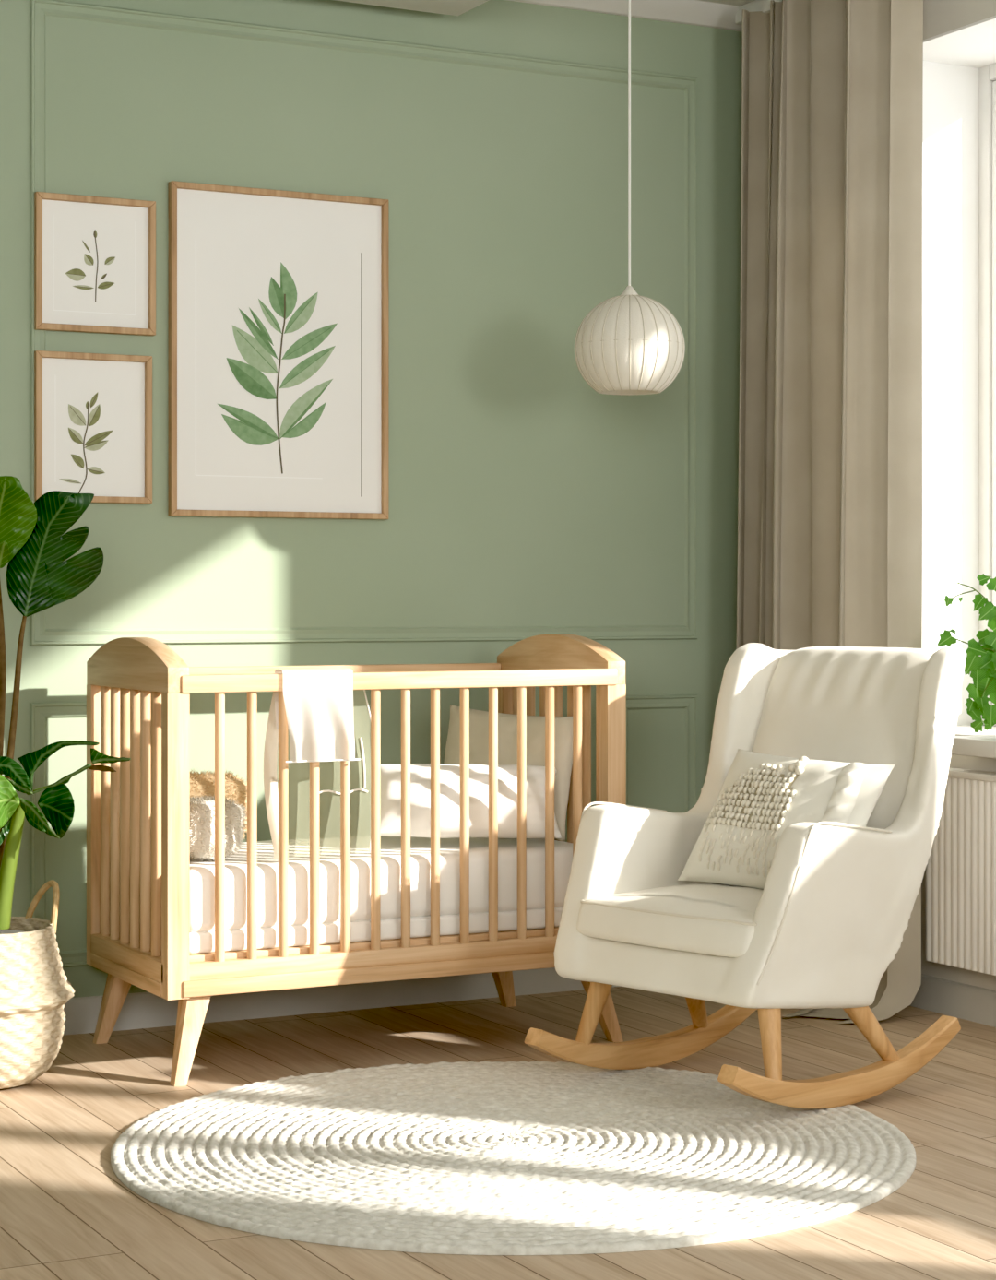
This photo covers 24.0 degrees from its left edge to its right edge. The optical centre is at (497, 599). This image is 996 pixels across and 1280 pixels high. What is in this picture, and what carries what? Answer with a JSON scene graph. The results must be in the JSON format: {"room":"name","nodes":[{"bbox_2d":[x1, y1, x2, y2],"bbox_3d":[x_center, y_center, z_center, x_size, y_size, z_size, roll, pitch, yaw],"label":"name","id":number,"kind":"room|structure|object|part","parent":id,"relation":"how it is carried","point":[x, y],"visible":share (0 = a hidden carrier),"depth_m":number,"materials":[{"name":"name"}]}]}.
{"room":"bedroom","nodes":[
{"label":"bedroom","id":0,"kind":"room"},
{"bbox_2d":[0,0,742,997],"bbox_3d":[-1.630,-0.308,5.750,6.800,2.816,0.150,0,0,-27],"label":"wall","id":1,"kind":"structure","parent":0,"point":[521,492],"depth_m":6.42,"materials":[{"name":"green paint"}]},
{"bbox_2d":[30,701,89,967],"bbox_3d":[-0.990,0.595,5.992,0.413,0.670,0.010,0,0,-27],"label":"trim","id":2,"kind":"structure","parent":1,"relation":"attached to","point":[39,711],"depth_m":5.91,"materials":[{"name":"green paint"}]},
{"bbox_2d":[34,350,152,503],"bbox_3d":[-1.027,-0.435,5.963,0.305,0.378,0.025,0,0,-27],"label":"framed print","id":3,"kind":"object","parent":1,"relation":"attached to","point":[93,411],"visible":0.98,"depth_m":5.96,"materials":[{"name":"white paper"}]},
{"bbox_2d":[34,191,155,336],"bbox_3d":[-1.023,-0.850,5.965,0.315,0.344,0.025,0,0,-27],"label":"framed print","id":4,"kind":"object","parent":1,"relation":"attached to","point":[95,256],"visible":1,"depth_m":5.96,"materials":[{"name":"white paper"}]},
{"bbox_2d":[168,180,388,519],"bbox_3d":[-0.573,-0.647,6.198,0.616,0.862,0.025,0,0,-27],"label":"framed print","id":5,"kind":"object","parent":1,"relation":"attached to","point":[278,299],"visible":1,"depth_m":6.19,"materials":[{"name":"white paper"}]},
{"bbox_2d":[62,967,620,1035],"bbox_3d":[-1.889,1.055,5.522,6.130,0.090,0.016,0,0,-27],"label":"baseboard","id":6,"kind":"structure","parent":1,"relation":"attached to","point":[139,1010],"depth_m":6.24,"materials":[{"name":"paint"}]},
{"bbox_2d":[30,0,697,645],"bbox_3d":[-0.298,-0.699,6.351,1.973,1.627,0.010,0,0,-27],"label":"trim","id":7,"kind":"structure","parent":1,"relation":"attached to","point":[40,635],"depth_m":6.31,"materials":[{"name":"green paint"}]},
{"bbox_2d":[335,0,489,15],"bbox_3d":[-0.685,-1.645,5.042,2.225,0.141,1.782,0,0,-27],"label":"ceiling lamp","id":8,"kind":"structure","parent":1,"relation":"attached to","point":[453,7],"depth_m":6.22,"materials":[{"name":"paint"}]},
{"bbox_2d":[506,0,742,31],"bbox_3d":[-1.876,-1.690,5.498,6.130,0.052,0.070,0,0,-27],"label":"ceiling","id":9,"kind":"structure","parent":1,"relation":"attached to","point":[689,12],"depth_m":6.72,"materials":[{"name":"paint"}]},
{"bbox_2d":[626,694,697,812],"bbox_3d":[0.458,0.603,6.742,0.270,0.655,0.010,0,0,-27],"label":"trim","id":10,"kind":"structure","parent":1,"relation":"attached to","point":[688,702],"depth_m":6.79,"materials":[{"name":"green paint"}]},
{"bbox_2d":[0,986,995,1279],"bbox_3d":[-0.039,1.150,2.683,6.800,0.100,7.200,0,0,-27],"label":"floor","id":11,"kind":"structure","parent":0,"point":[65,1214],"depth_m":4.70,"materials":[{"name":"brown wood"}]},
{"bbox_2d":[0,879,75,1089],"bbox_3d":[-1.180,0.875,5.342,0.435,0.445,0.433,0,0,0],"label":"woven basket","id":12,"kind":"object","parent":11,"relation":"on","point":[35,989],"visible":0.98,"depth_m":5.23,"materials":[{"name":"wicker"}]},
{"bbox_3d":[-1.049,0.710,5.449,0.050,0.114,0.142,0,0,-39],"label":"handle","id":13,"kind":"part","parent":12,"relation":"part of","materials":[{"name":"wicker"}]},
{"bbox_2d":[0,475,130,934],"bbox_3d":[-1.067,0.407,5.316,0.500,1.362,0.345,0,0,-4],"label":"potted plant","id":14,"kind":"object","parent":12,"relation":"in","point":[34,548],"visible":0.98,"depth_m":5.25,"materials":[{"name":"green plant"}]},
{"bbox_3d":[-1.138,0.328,5.348,0.034,0.816,0.043,0,0,-27],"label":"stem","id":15,"kind":"part","parent":14,"relation":"part of","materials":[{"name":"plant"}]},
{"bbox_3d":[-1.093,0.592,5.258,0.097,0.294,0.042,0,0,26],"label":"stem","id":16,"kind":"part","parent":14,"relation":"part of","materials":[{"name":"green plant"}]},
{"bbox_3d":[-1.179,0.929,5.342,0.280,0.318,0.280,0,0,-27],"label":"nursery pot","id":17,"kind":"part","parent":14,"relation":"part of","materials":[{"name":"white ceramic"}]},
{"bbox_3d":[-1.099,0.384,5.297,0.086,0.696,0.027,0,0,36],"label":"stem","id":18,"kind":"part","parent":14,"relation":"part of","materials":[{"name":"plant"}]},
{"bbox_2d":[86,633,626,1086],"bbox_3d":[-0.349,0.595,5.846,1.207,1.010,0.618,0,0,-27],"label":"cot","id":19,"kind":"object","parent":11,"relation":"on","point":[138,689],"visible":0.82,"depth_m":5.59,"materials":[{"name":"brown wood"}]},
{"bbox_3d":[-0.946,1.000,5.831,0.110,0.200,0.070,0,0,-27],"label":"leg","id":20,"kind":"part","parent":19,"relation":"part of","materials":[{"name":"brown wood"}]},
{"bbox_3d":[-0.862,0.868,5.589,0.058,0.079,0.542,0,0,-27],"label":"rail","id":21,"kind":"part","parent":19,"relation":"part of","materials":[{"name":"brown wood"}]},
{"bbox_3d":[-0.862,0.151,5.589,0.052,0.122,0.602,0,0,-27],"label":"panel","id":22,"kind":"part","parent":19,"relation":"part of","materials":[{"name":"brown wood"}]},
{"bbox_3d":[-0.706,1.000,5.369,0.110,0.200,0.100,0,0,-27],"label":"leg","id":23,"kind":"part","parent":19,"relation":"part of","materials":[{"name":"brown wood"}]},
{"bbox_2d":[263,689,370,859],"bbox_3d":[-0.411,0.403,5.542,0.300,0.410,0.043,0,0,-27],"label":"pouch","id":24,"kind":"object","parent":19,"relation":"hanging from","point":[271,741],"visible":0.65,"depth_m":5.49,"materials":[{"name":"white fabric"}]},
{"bbox_2d":[274,668,360,762],"bbox_3d":[-0.421,0.270,5.487,0.194,0.215,0.096,0,0,-27],"label":"cloth","id":25,"kind":"object","parent":19,"relation":"hanging from","point":[318,702],"visible":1,"depth_m":5.46,"materials":[{"name":"white fabric"}]},
{"bbox_3d":[-0.484,0.193,6.108,1.097,0.041,0.030,0,0,-27],"label":"rail","id":26,"kind":"part","parent":19,"relation":"part of","materials":[{"name":"brown wood"}]},
{"bbox_3d":[-0.214,0.867,5.602,1.146,0.075,0.040,0,0,-27],"label":"rail","id":27,"kind":"part","parent":19,"relation":"part of","materials":[{"name":"brown wood"}]},
{"bbox_3d":[-0.352,0.830,5.854,1.117,0.030,0.542,0,0,-27],"label":"board","id":28,"kind":"part","parent":19,"relation":"part of","materials":[{"name":"brown wood"}]},
{"bbox_2d":[189,835,572,954],"bbox_3d":[-0.352,0.714,5.853,1.085,0.200,0.534,0,0,-27],"label":"mattress","id":29,"kind":"object","parent":19,"relation":"on","point":[202,874],"visible":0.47,"depth_m":5.61,"materials":[{"name":"white fabric"}]},
{"bbox_2d":[189,794,247,862],"bbox_3d":[-0.690,0.538,5.539,0.172,0.165,0.185,0,0,45],"label":"cushion","id":30,"kind":"object","parent":29,"relation":"on","point":[202,810],"visible":0.57,"depth_m":5.48,"materials":[{"name":"beige fabric"}]},
{"bbox_2d":[189,769,247,840],"bbox_3d":[-0.728,0.517,5.749,0.261,0.210,0.148,0,0,-22],"label":"bolster","id":31,"kind":"object","parent":29,"relation":"on","point":[203,784],"visible":0.22,"depth_m":5.72,"materials":[{"name":"beige fabric"}]},
{"bbox_2d":[380,763,561,838],"bbox_3d":[-0.079,0.502,5.857,0.470,0.180,0.173,0,0,-2],"label":"pillow","id":32,"kind":"object","parent":29,"relation":"on","point":[391,773],"visible":0.73,"depth_m":5.80,"materials":[{"name":"white fabric"}]},
{"bbox_2d":[443,704,572,841],"bbox_3d":[0.020,0.445,6.075,0.460,0.331,0.137,0,0,41],"label":"pillow","id":33,"kind":"object","parent":29,"relation":"on","point":[479,719],"visible":0.39,"depth_m":6.01,"materials":[{"name":"beige fabric"}]},
{"bbox_3d":[-0.216,0.193,5.598,1.143,0.041,0.034,0,0,-27],"label":"rail","id":34,"kind":"part","parent":19,"relation":"part of","materials":[{"name":"brown wood"}]},
{"bbox_3d":[0.006,1.000,6.324,0.104,0.200,0.070,0,0,-27],"label":"leg","id":35,"kind":"part","parent":19,"relation":"part of","materials":[{"name":"brown wood"}]},
{"bbox_3d":[0.158,0.151,6.118,0.052,0.122,0.602,0,0,-27],"label":"panel","id":36,"kind":"part","parent":19,"relation":"part of","materials":[{"name":"brown wood"}]},
{"bbox_3d":[0.246,1.000,5.862,0.104,0.200,0.100,0,0,-27],"label":"leg","id":37,"kind":"part","parent":19,"relation":"part of","materials":[{"name":"brown wood"}]},
{"bbox_2d":[110,1060,915,1255],"bbox_3d":[0.030,1.091,4.734,1.599,0.018,1.600,0,0,-25],"label":"round rug","id":38,"kind":"object","parent":11,"relation":"on","point":[485,1157],"visible":0.99,"depth_m":4.55,"materials":[{"name":"beige fabric"}]},
{"bbox_2d":[524,642,965,1108],"bbox_3d":[0.601,0.597,5.327,0.916,0.981,0.672,0,0,-43],"label":"rocking chair","id":39,"kind":"object","parent":38,"relation":"on","point":[834,907],"visible":0.89,"depth_m":5.22,"materials":[{"name":"beige fabric"}]},
{"bbox_3d":[0.225,0.918,5.324,0.101,0.200,0.053,0,0,18],"label":"leg","id":40,"kind":"part","parent":39,"relation":"part of","materials":[{"name":"brown wood"}]},
{"bbox_2d":[576,882,763,958],"bbox_3d":[0.528,0.700,5.255,0.528,0.109,0.520,0,0,-43],"label":"seat cushion","id":41,"kind":"object","parent":39,"relation":"on","point":[645,919],"depth_m":5.11,"materials":[{"name":"beige fabric"}]},
{"bbox_3d":[0.470,0.945,5.550,0.054,0.174,0.143,0,0,26],"label":"leg","id":42,"kind":"part","parent":39,"relation":"part of","materials":[{"name":"brown wood"}]},
{"bbox_3d":[0.578,0.918,4.951,0.053,0.200,0.101,0,0,-15],"label":"leg","id":43,"kind":"part","parent":39,"relation":"part of","materials":[{"name":"brown wood"}]},
{"bbox_2d":[752,646,936,829],"bbox_3d":[0.789,0.386,5.505,0.260,0.545,0.504,0,0,-43],"label":"backrest","id":44,"kind":"object","parent":39,"relation":"on","point":[834,704],"depth_m":5.49,"materials":[{"name":"beige fabric"}]},
{"bbox_3d":[0.817,0.945,5.183,0.143,0.174,0.054,0,0,-22],"label":"leg","id":45,"kind":"part","parent":39,"relation":"part of","materials":[{"name":"brown wood"}]},
{"bbox_2d":[696,0,754,6],"bbox_3d":[-0.084,-1.766,2.660,6.900,0.100,7.200,0,0,-27],"label":"ceiling","id":46,"kind":"structure","parent":0,"point":[738,3],"depth_m":6.75,"materials":[{"name":"paint"}]},
{"bbox_2d":[574,0,685,395],"bbox_3d":[0.335,-1.121,5.980,0.282,1.190,0.282,0,0,-27],"label":"pendant lamp","id":47,"kind":"object","parent":46,"relation":"hanging from","point":[629,343],"visible":1,"depth_m":5.88,"materials":[{"name":"paper"}]},
{"bbox_3d":[0.335,-1.242,5.980,0.006,0.908,0.006,0,0,40],"label":"cord","id":48,"kind":"part","parent":47,"relation":"part of","materials":[{"name":"white plastic"}]},
{"bbox_3d":[0.335,-0.650,5.981,0.280,0.247,0.280,0,0,-27],"label":"lamp shade","id":49,"kind":"part","parent":47,"relation":"part of","materials":[{"name":"paper"}]},
{"bbox_2d":[735,0,923,1023],"bbox_3d":[0.813,-0.311,6.387,0.353,2.810,0.873,0,0,-27],"label":"curtain","id":50,"kind":"object","parent":46,"relation":"hanging from","point":[830,494],"visible":0.6,"depth_m":6.40,"materials":[{"name":"beige fabric"}]},
{"bbox_2d":[921,0,995,990],"bbox_3d":[2.626,-0.308,3.941,0.430,2.816,6.980,0,0,-27],"label":"wall","id":51,"kind":"structure","parent":0,"point":[940,17],"depth_m":6.21,"materials":[{"name":"white paint"}]},
{"bbox_2d":[909,973,995,1027],"bbox_3d":[2.432,1.055,3.831,0.016,0.090,6.964,0,0,-27],"label":"baseboard","id":52,"kind":"structure","parent":51,"relation":"attached to","point":[974,1003],"depth_m":6.18,"materials":[{"name":"paint"}]},
{"bbox_2d":[922,15,995,725],"bbox_3d":[2.181,-0.576,4.688,0.332,1.862,4.217,0,0,-27],"label":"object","id":53,"kind":"structure","parent":51,"relation":"attached to","point":[953,59],"depth_m":6.58,"materials":[{"name":"white paint"}]},
{"bbox_2d":[925,767,995,975],"bbox_3d":[1.612,0.771,5.327,0.092,0.656,1.983,0,0,-27],"label":"radiator","id":54,"kind":"object","parent":51,"relation":"attached to","point":[961,866],"visible":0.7,"depth_m":6.04,"materials":[{"name":"metal"}]},
{"bbox_2d":[951,725,995,758],"bbox_3d":[2.163,0.378,4.655,0.475,0.045,4.255,0,0,-27],"label":"windowsill","id":55,"kind":"structure","parent":51,"relation":"attached to","point":[966,741],"depth_m":6.01,"materials":[{"name":"white paint"}]},
{"bbox_2d":[936,573,995,732],"bbox_3d":[1.338,0.144,6.029,0.429,0.425,0.194,0,0,0],"label":"ivy","id":56,"kind":"object","parent":55,"relation":"on","point":[982,669],"visible":0.99,"depth_m":6.00,"materials":[{"name":"green plant"}]},
{"bbox_2d":[978,62,995,726],"bbox_3d":[1.584,-0.576,6.265,0.070,1.861,0.865,0,0,-27],"label":"window","id":57,"kind":"structure","parent":51,"relation":"in","point":[987,74],"depth_m":6.60,"materials":[{"name":"white paint"}]},
{"bbox_3d":[1.584,-0.576,6.265,0.054,1.757,0.761,0,0,-27],"label":"sash","id":58,"kind":"part","parent":57,"relation":"part of","materials":[{"name":"white paint"}]}
]}

